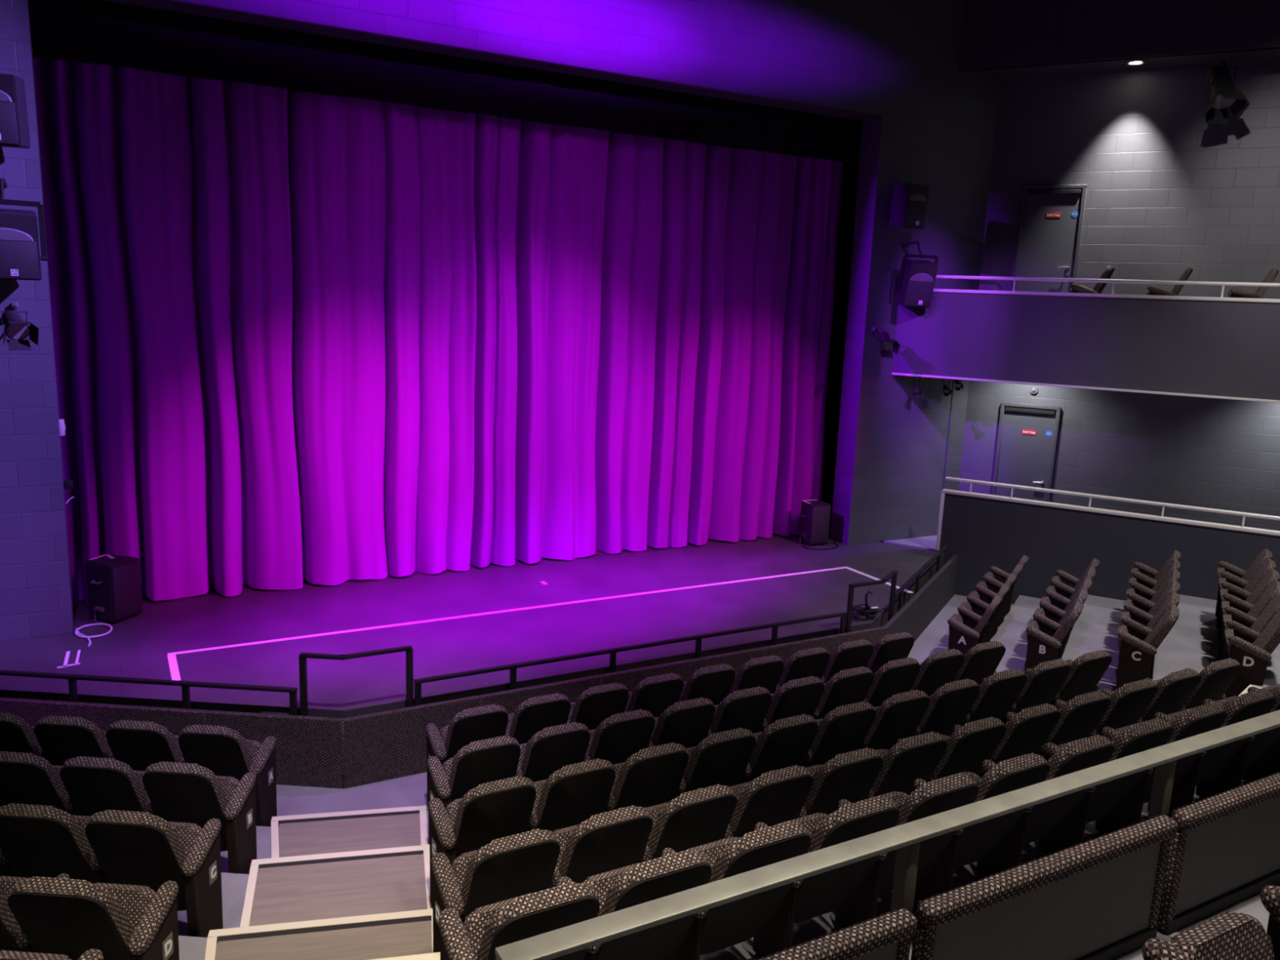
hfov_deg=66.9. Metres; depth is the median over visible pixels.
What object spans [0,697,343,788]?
wall
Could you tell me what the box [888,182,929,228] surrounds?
wall speaker
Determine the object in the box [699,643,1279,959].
floor
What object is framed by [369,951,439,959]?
step
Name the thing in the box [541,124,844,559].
stage curtain
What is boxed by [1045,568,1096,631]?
seat
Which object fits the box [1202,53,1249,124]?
lantern
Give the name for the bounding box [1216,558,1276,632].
seat
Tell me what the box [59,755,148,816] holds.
seat
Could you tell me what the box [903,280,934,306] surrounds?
grille
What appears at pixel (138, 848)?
seat
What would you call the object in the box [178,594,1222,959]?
floor
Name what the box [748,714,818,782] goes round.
seat
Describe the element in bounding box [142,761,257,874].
seat
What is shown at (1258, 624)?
seat
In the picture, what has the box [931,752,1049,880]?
seat
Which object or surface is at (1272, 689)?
seat
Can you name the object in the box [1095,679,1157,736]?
seat
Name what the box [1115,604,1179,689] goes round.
seat
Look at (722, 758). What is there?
seat
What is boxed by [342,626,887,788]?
wall
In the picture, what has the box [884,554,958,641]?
wall
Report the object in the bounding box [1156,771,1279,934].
seat
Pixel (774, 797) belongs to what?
seat
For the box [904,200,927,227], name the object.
grille
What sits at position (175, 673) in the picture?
tape
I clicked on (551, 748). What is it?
seat
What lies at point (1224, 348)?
balcony front
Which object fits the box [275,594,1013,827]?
floor
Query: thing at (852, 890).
seat
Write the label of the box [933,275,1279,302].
handrail
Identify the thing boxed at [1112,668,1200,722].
seat
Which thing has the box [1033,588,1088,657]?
seat
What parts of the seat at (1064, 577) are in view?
armrest, panel, backrest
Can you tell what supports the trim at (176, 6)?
attached to the wall at (895, 60)
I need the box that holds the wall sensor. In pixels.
[1030,386,1038,393]
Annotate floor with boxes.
[177,594,1154,936]
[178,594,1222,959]
[220,595,1074,872]
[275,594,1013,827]
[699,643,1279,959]
[1111,883,1279,959]
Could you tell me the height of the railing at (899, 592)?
0.435 m
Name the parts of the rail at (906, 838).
post, post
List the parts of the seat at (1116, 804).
panel, armrest, panel, backrest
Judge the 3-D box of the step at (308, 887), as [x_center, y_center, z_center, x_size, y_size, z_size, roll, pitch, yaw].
[-1.875,2.704,6.061,1.186,0.188,1.059,0,11,-13]
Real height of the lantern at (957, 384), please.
0.645 m
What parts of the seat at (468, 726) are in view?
armrest, panel, backrest, panel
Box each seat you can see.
[0,712,42,755]
[0,751,68,812]
[0,803,94,883]
[0,875,31,951]
[0,949,103,959]
[7,873,179,959]
[34,715,112,765]
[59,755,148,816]
[84,809,222,937]
[106,720,183,771]
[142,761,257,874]
[177,724,276,826]
[426,704,509,810]
[426,735,522,844]
[428,776,537,906]
[431,828,560,952]
[438,875,599,959]
[506,693,570,744]
[518,721,590,782]
[533,758,615,831]
[553,804,653,883]
[568,682,629,730]
[582,847,711,959]
[586,709,654,764]
[611,742,688,810]
[625,672,684,717]
[644,784,737,860]
[650,697,715,748]
[679,663,735,705]
[682,727,755,792]
[687,821,811,959]
[709,686,772,733]
[728,764,813,837]
[729,654,784,693]
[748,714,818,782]
[755,907,916,959]
[764,675,824,725]
[777,646,830,687]
[777,795,899,932]
[803,747,883,815]
[808,701,875,766]
[817,666,874,719]
[822,639,873,683]
[858,773,978,911]
[866,631,914,673]
[866,657,920,706]
[866,689,929,750]
[871,731,947,796]
[911,648,964,696]
[911,814,1177,959]
[918,678,980,737]
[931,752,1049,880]
[934,716,1006,779]
[947,595,1002,655]
[955,640,1005,685]
[958,583,1009,643]
[967,573,1017,641]
[967,668,1026,724]
[975,564,1023,631]
[982,555,1029,621]
[991,703,1060,764]
[996,734,1114,858]
[1013,658,1071,714]
[1024,600,1084,674]
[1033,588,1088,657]
[1039,577,1092,644]
[1043,690,1111,761]
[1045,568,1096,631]
[1050,558,1099,589]
[1056,649,1111,702]
[1057,717,1173,838]
[1070,265,1115,293]
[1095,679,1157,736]
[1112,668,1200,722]
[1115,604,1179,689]
[1115,702,1226,819]
[1120,591,1179,629]
[1123,579,1180,615]
[1125,568,1180,603]
[1128,559,1180,591]
[1130,549,1181,581]
[1142,884,1279,959]
[1146,266,1193,296]
[1155,657,1241,709]
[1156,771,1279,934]
[1167,688,1276,802]
[1214,548,1272,620]
[1215,686,1279,785]
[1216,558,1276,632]
[1217,568,1279,646]
[1218,580,1279,660]
[1221,592,1279,660]
[1224,609,1279,697]
[1227,267,1279,298]
[1260,684,1279,693]
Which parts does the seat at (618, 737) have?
armrest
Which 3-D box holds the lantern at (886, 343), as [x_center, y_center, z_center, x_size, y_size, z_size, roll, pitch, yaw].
[3.452,-1.941,13.692,0.274,0.406,0.526,0,11,-9]
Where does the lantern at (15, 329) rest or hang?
attached to the wall at (895, 60)
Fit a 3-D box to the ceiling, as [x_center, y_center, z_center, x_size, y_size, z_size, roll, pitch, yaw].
[7.550,-5.568,12.660,7.200,0.150,0.900,8,12,28]
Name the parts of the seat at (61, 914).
panel, armrest, panel, backrest, armrest, panel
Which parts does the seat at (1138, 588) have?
panel, armrest, backrest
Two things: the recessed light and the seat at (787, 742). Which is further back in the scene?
the recessed light
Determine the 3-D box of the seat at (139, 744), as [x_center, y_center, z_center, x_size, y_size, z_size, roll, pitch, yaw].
[-3.637,2.170,7.206,0.550,0.984,0.509,3,11,3]
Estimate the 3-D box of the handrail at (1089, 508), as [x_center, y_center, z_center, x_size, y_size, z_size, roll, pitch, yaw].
[7.159,0.879,12.712,6.335,1.099,0.120,8,12,28]
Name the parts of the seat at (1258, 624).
panel, armrest, backrest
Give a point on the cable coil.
(873, 611)
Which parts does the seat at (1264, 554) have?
panel, armrest, backrest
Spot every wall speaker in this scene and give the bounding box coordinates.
[0,73,30,148]
[0,177,48,280]
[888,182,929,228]
[894,240,938,307]
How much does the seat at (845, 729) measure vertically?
0.984 m
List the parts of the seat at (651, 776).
panel, armrest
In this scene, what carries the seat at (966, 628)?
on the floor at (409, 790)
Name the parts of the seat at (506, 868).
armrest, panel, backrest, panel, armrest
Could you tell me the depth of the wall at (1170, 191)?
13.62 m
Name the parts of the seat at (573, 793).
armrest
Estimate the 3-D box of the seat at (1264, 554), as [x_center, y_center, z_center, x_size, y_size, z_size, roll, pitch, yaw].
[7.046,1.266,11.380,0.509,0.984,0.550,8,12,28]
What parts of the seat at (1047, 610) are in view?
armrest, panel, backrest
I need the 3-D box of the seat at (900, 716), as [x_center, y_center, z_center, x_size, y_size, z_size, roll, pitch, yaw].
[1.888,2.016,7.436,0.550,0.984,0.509,-4,12,-29]
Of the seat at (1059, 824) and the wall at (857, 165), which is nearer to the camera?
the seat at (1059, 824)
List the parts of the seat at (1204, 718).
panel, armrest, panel, backrest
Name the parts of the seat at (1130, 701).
armrest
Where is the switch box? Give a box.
[58,418,65,435]
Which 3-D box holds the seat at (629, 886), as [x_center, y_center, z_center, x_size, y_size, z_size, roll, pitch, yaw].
[0.023,2.003,4.274,0.550,0.984,0.509,-4,12,-29]
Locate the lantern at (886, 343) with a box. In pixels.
[871,327,900,357]
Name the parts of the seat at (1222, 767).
panel, armrest, panel, backrest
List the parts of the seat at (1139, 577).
panel, armrest, backrest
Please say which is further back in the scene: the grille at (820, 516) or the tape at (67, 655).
the grille at (820, 516)
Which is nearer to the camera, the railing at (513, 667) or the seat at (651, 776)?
the seat at (651, 776)
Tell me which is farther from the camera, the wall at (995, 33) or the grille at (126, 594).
the wall at (995, 33)
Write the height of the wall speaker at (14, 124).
0.600 m
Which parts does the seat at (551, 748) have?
armrest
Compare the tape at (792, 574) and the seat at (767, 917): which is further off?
the tape at (792, 574)
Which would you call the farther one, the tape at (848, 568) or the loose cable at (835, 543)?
the loose cable at (835, 543)
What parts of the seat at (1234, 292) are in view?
panel, armrest, backrest, panel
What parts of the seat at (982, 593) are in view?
armrest, panel, panel, backrest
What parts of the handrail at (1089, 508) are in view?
post, rail, post, post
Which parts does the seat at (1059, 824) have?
panel, panel, armrest, backrest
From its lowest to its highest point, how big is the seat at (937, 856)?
0.984 m
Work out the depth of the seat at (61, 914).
4.35 m
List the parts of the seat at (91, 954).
armrest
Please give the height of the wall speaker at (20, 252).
0.866 m
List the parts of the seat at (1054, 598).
armrest, panel, backrest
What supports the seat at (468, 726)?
on the floor at (409, 790)
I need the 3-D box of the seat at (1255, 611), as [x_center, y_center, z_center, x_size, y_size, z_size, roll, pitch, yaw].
[6.271,1.494,10.010,0.509,0.984,0.550,8,12,28]
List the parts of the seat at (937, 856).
panel, backrest, panel, armrest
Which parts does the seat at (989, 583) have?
panel, armrest, backrest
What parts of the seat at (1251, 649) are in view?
panel, armrest, panel, armrest, backrest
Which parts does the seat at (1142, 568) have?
panel, armrest, backrest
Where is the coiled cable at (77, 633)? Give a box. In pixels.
[75,622,112,646]
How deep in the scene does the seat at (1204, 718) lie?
5.98 m
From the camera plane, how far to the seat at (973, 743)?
6.25 m
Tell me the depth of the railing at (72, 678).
8.05 m
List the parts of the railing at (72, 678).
post, rail, post, post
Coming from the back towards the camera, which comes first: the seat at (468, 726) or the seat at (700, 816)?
the seat at (468, 726)
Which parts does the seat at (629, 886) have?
armrest, panel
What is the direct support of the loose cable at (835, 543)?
on the stage
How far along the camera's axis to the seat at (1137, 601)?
10.70 m
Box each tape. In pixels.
[56,662,79,668]
[62,651,70,667]
[75,649,80,663]
[167,566,848,655]
[167,654,180,680]
[846,567,913,593]
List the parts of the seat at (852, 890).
backrest, panel, armrest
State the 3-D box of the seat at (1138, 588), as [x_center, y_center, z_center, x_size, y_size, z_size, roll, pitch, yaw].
[5.834,1.480,11.103,0.509,0.984,0.550,8,12,28]
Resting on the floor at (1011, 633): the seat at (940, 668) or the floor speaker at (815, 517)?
the seat at (940, 668)
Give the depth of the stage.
10.31 m
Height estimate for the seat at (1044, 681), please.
0.984 m
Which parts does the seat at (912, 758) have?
armrest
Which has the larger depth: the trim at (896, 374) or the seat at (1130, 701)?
the trim at (896, 374)
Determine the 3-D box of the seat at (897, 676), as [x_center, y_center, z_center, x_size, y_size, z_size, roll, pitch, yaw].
[2.150,1.984,8.579,0.550,0.984,0.509,-4,12,-29]
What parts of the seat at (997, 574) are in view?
armrest, panel, backrest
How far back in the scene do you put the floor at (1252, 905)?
3.80 m
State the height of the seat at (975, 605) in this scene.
0.984 m
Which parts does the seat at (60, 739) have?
armrest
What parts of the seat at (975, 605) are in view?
armrest, panel, panel, backrest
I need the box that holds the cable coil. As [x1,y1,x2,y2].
[852,590,880,619]
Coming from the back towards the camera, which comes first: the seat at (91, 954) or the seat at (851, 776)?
the seat at (851, 776)
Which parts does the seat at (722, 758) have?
panel, armrest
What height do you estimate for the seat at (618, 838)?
0.984 m
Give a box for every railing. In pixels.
[0,670,297,715]
[298,644,413,715]
[413,612,847,706]
[844,569,897,632]
[894,545,948,612]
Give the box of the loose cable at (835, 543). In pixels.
[801,542,839,550]
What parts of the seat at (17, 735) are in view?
panel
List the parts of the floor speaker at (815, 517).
socket plate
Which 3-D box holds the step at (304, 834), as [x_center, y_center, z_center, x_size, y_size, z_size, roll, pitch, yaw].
[-2.105,2.686,6.984,1.132,0.172,0.886,0,11,-13]
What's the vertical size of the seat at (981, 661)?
0.984 m
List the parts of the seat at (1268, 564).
panel, armrest, backrest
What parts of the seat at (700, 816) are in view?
armrest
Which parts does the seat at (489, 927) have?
panel, armrest, panel, armrest, panel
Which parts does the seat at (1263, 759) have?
armrest, panel, panel, backrest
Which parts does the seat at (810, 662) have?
armrest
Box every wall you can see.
[0,0,999,641]
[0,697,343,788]
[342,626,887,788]
[821,162,856,503]
[830,164,858,506]
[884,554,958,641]
[936,493,1279,604]
[957,0,1279,71]
[958,59,1279,531]
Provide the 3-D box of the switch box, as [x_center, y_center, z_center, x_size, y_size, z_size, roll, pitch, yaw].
[-5.677,-0.517,9.530,0.052,0.155,0.090,-4,12,-29]
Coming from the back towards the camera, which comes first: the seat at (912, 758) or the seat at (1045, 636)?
the seat at (1045, 636)
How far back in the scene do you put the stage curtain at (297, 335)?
10.81 m
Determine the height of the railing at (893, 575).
0.745 m
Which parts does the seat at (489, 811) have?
armrest, panel, backrest, panel, armrest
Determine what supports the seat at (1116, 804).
on the floor at (821, 925)
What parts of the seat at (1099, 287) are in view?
panel, armrest, backrest, panel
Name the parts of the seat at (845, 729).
armrest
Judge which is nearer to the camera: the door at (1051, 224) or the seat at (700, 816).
the seat at (700, 816)
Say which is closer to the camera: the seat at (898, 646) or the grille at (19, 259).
the grille at (19, 259)
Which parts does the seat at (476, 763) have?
armrest, panel, backrest, panel, armrest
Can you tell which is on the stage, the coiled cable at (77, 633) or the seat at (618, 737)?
the coiled cable at (77, 633)
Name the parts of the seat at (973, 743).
armrest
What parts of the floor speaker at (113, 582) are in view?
handle, socket plate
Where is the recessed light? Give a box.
[1127,60,1144,65]
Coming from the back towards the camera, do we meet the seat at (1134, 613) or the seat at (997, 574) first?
the seat at (997, 574)
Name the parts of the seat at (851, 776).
armrest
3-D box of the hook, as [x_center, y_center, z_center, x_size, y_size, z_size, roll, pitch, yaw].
[-5.691,0.117,9.668,0.083,0.228,0.071,-4,12,-29]
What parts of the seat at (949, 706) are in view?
armrest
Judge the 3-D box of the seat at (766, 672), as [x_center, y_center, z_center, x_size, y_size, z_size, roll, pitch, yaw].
[1.021,2.029,8.934,0.550,0.984,0.509,-4,12,-29]
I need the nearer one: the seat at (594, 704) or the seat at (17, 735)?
the seat at (17, 735)
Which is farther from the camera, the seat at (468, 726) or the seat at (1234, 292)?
the seat at (1234, 292)
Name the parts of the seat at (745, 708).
armrest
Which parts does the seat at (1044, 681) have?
armrest, panel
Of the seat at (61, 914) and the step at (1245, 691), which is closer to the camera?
the seat at (61, 914)
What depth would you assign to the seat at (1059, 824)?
5.50 m
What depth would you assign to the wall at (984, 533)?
13.31 m
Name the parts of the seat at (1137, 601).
panel, armrest, backrest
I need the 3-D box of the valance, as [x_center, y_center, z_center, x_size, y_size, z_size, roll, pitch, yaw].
[-1.272,-4.930,11.325,12.402,1.416,0.054,-4,12,-29]
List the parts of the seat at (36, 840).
armrest, panel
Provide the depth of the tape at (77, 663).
8.83 m
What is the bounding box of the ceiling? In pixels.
[961,47,1279,79]
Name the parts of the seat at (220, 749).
panel, backrest, armrest, panel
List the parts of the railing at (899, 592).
post, post, post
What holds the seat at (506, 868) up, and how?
on the floor at (1192, 642)
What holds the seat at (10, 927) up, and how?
on the floor at (1192, 642)
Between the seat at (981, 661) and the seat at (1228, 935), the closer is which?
the seat at (1228, 935)
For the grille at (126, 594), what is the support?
attached to the floor speaker at (113, 582)
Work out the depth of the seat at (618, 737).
7.06 m
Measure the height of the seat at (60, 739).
0.984 m
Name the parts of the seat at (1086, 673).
armrest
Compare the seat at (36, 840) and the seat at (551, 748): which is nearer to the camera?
the seat at (36, 840)
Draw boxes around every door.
[991,402,1061,502]
[1012,184,1087,293]
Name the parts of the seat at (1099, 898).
kick rail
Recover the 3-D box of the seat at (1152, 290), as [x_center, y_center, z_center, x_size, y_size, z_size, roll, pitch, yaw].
[6.970,-2.323,12.843,0.509,0.984,0.620,8,12,28]
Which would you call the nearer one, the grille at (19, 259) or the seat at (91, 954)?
the seat at (91, 954)
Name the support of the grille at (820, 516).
attached to the floor speaker at (815, 517)
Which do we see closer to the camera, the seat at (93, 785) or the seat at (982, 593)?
the seat at (93, 785)
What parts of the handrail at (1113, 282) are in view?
post, rail, post, post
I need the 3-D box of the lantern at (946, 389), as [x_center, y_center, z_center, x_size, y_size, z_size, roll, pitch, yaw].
[4.592,-1.615,14.446,0.122,0.725,0.184,3,11,2]
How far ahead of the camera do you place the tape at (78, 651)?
9.04 m
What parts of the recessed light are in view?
bulb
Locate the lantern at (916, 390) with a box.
[912,376,921,396]
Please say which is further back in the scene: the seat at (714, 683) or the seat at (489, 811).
the seat at (714, 683)
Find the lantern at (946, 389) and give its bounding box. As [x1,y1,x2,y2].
[942,378,951,395]
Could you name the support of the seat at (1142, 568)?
on the floor at (1096, 628)
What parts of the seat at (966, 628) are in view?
panel, armrest, panel, armrest, backrest, panel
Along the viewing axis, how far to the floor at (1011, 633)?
11.71 m
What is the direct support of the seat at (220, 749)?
on the floor at (409, 790)
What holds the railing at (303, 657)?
on the floor
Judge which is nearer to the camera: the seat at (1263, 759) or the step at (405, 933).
the step at (405, 933)
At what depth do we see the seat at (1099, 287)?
13.01 m
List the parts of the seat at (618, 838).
armrest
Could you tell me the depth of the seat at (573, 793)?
5.94 m
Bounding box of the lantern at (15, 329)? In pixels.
[0,302,39,350]
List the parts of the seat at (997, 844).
panel, panel, backrest, armrest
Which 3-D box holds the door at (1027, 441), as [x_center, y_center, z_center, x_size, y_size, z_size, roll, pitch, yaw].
[5.834,-0.084,14.780,0.840,2.140,0.098,8,12,28]
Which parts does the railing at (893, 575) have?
post, rail, post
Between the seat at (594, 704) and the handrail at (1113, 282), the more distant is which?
the handrail at (1113, 282)
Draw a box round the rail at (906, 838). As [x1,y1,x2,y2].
[494,710,1279,959]
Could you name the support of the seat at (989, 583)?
on the floor at (409, 790)
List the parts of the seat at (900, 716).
armrest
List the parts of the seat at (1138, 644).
panel, panel, armrest, armrest, backrest, panel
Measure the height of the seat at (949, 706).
0.984 m
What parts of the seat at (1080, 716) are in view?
armrest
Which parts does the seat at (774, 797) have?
armrest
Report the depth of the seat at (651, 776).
6.19 m
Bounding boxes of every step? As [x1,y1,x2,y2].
[204,908,433,959]
[240,844,432,927]
[271,805,427,857]
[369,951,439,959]
[1238,684,1262,696]
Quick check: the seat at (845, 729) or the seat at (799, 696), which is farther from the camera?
the seat at (799, 696)
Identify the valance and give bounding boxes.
[28,0,862,164]
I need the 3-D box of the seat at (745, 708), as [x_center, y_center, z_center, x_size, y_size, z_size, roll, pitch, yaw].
[0.758,2.073,7.816,0.550,0.984,0.509,-4,12,-29]
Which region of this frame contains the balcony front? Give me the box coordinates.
[892,292,1279,400]
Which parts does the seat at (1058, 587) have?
armrest, panel, backrest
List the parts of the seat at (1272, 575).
panel, armrest, backrest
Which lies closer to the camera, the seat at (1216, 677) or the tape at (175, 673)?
the seat at (1216, 677)
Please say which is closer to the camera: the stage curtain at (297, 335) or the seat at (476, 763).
the seat at (476, 763)
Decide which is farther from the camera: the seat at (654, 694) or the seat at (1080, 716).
the seat at (654, 694)
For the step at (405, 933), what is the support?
on the floor at (1096, 628)
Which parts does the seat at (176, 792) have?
armrest, backrest, panel, armrest, panel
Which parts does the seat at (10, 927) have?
panel, backrest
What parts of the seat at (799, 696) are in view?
armrest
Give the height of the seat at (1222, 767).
0.984 m
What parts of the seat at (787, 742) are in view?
panel, armrest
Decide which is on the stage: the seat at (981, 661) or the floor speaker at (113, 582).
the floor speaker at (113, 582)
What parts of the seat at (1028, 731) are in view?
armrest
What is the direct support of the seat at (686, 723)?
on the floor at (1011, 633)
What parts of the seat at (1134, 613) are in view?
panel, armrest, backrest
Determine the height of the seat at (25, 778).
0.984 m
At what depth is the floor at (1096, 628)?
11.19 m
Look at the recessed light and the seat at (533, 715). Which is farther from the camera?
the recessed light
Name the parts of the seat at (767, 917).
backrest, panel, armrest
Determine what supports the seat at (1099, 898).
on the floor at (1252, 905)
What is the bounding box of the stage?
[0,506,944,718]
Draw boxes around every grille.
[0,101,18,144]
[0,240,39,279]
[111,560,142,619]
[809,506,831,543]
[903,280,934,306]
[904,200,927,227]
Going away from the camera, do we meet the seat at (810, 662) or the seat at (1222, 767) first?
the seat at (1222, 767)
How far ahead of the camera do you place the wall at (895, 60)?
12.51 m
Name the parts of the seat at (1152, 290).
panel, armrest, backrest, panel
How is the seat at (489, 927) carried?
on the floor at (821, 925)
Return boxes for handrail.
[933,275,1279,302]
[935,476,1279,551]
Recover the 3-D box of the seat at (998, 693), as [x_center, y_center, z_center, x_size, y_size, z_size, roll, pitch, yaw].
[2.816,1.957,7.944,0.550,0.984,0.509,-4,12,-29]
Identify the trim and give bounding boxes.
[103,0,882,120]
[891,373,1279,403]
[942,379,955,488]
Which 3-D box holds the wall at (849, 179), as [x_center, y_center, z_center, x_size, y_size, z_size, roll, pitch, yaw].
[-2.320,-3.301,13.220,20.000,8.600,0.100,-4,12,-29]
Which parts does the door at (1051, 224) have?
handle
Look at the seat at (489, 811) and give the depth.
5.70 m
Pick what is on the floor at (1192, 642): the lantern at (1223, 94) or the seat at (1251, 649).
the seat at (1251, 649)
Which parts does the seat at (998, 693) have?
armrest, panel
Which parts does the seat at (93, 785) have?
armrest, panel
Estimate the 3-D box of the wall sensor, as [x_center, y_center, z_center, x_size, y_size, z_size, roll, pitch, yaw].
[5.911,-1.350,14.547,0.110,0.110,0.055,8,12,28]
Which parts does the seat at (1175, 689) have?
armrest, backrest, panel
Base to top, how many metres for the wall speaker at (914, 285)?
0.910 m
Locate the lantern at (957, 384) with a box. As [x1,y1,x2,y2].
[954,379,963,391]
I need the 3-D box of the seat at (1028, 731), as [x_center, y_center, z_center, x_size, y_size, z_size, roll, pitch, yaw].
[2.570,1.961,6.758,0.550,0.984,0.509,-4,12,-29]
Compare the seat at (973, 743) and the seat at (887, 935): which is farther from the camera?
the seat at (973, 743)
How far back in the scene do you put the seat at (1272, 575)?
10.49 m
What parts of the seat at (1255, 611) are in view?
panel, armrest, backrest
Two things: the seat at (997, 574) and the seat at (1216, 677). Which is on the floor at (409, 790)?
the seat at (997, 574)
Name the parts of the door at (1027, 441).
handle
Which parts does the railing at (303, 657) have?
post, rail, post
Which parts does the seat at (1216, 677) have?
backrest, panel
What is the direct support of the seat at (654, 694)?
on the floor at (409, 790)
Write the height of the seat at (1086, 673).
0.984 m
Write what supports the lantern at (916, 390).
hanging from the floor
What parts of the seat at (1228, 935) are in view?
armrest, armrest, panel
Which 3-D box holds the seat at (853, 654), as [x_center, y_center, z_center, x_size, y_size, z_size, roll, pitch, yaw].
[1.949,1.970,9.443,0.550,0.984,0.509,-4,12,-29]
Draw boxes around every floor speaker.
[85,554,142,622]
[799,499,831,546]
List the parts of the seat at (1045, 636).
panel, armrest, armrest, panel, backrest, panel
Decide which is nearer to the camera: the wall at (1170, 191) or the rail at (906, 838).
the rail at (906, 838)
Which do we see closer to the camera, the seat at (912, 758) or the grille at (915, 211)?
the seat at (912, 758)
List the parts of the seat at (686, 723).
armrest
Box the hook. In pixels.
[63,480,74,503]
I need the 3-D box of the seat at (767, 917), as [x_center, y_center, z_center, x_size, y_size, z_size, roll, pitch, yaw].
[0.487,1.974,4.528,0.550,0.984,0.509,-4,12,-29]
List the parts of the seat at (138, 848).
armrest, panel, panel, backrest, armrest, panel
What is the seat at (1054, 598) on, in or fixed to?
on the floor at (1011, 633)
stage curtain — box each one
[32,56,551,608]
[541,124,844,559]
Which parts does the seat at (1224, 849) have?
kick rail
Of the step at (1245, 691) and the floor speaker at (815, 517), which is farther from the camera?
the floor speaker at (815, 517)
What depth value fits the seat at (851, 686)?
8.07 m
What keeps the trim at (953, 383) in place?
attached to the wall at (895, 60)
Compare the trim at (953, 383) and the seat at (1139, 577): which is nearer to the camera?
the seat at (1139, 577)
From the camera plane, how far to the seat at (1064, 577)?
12.28 m

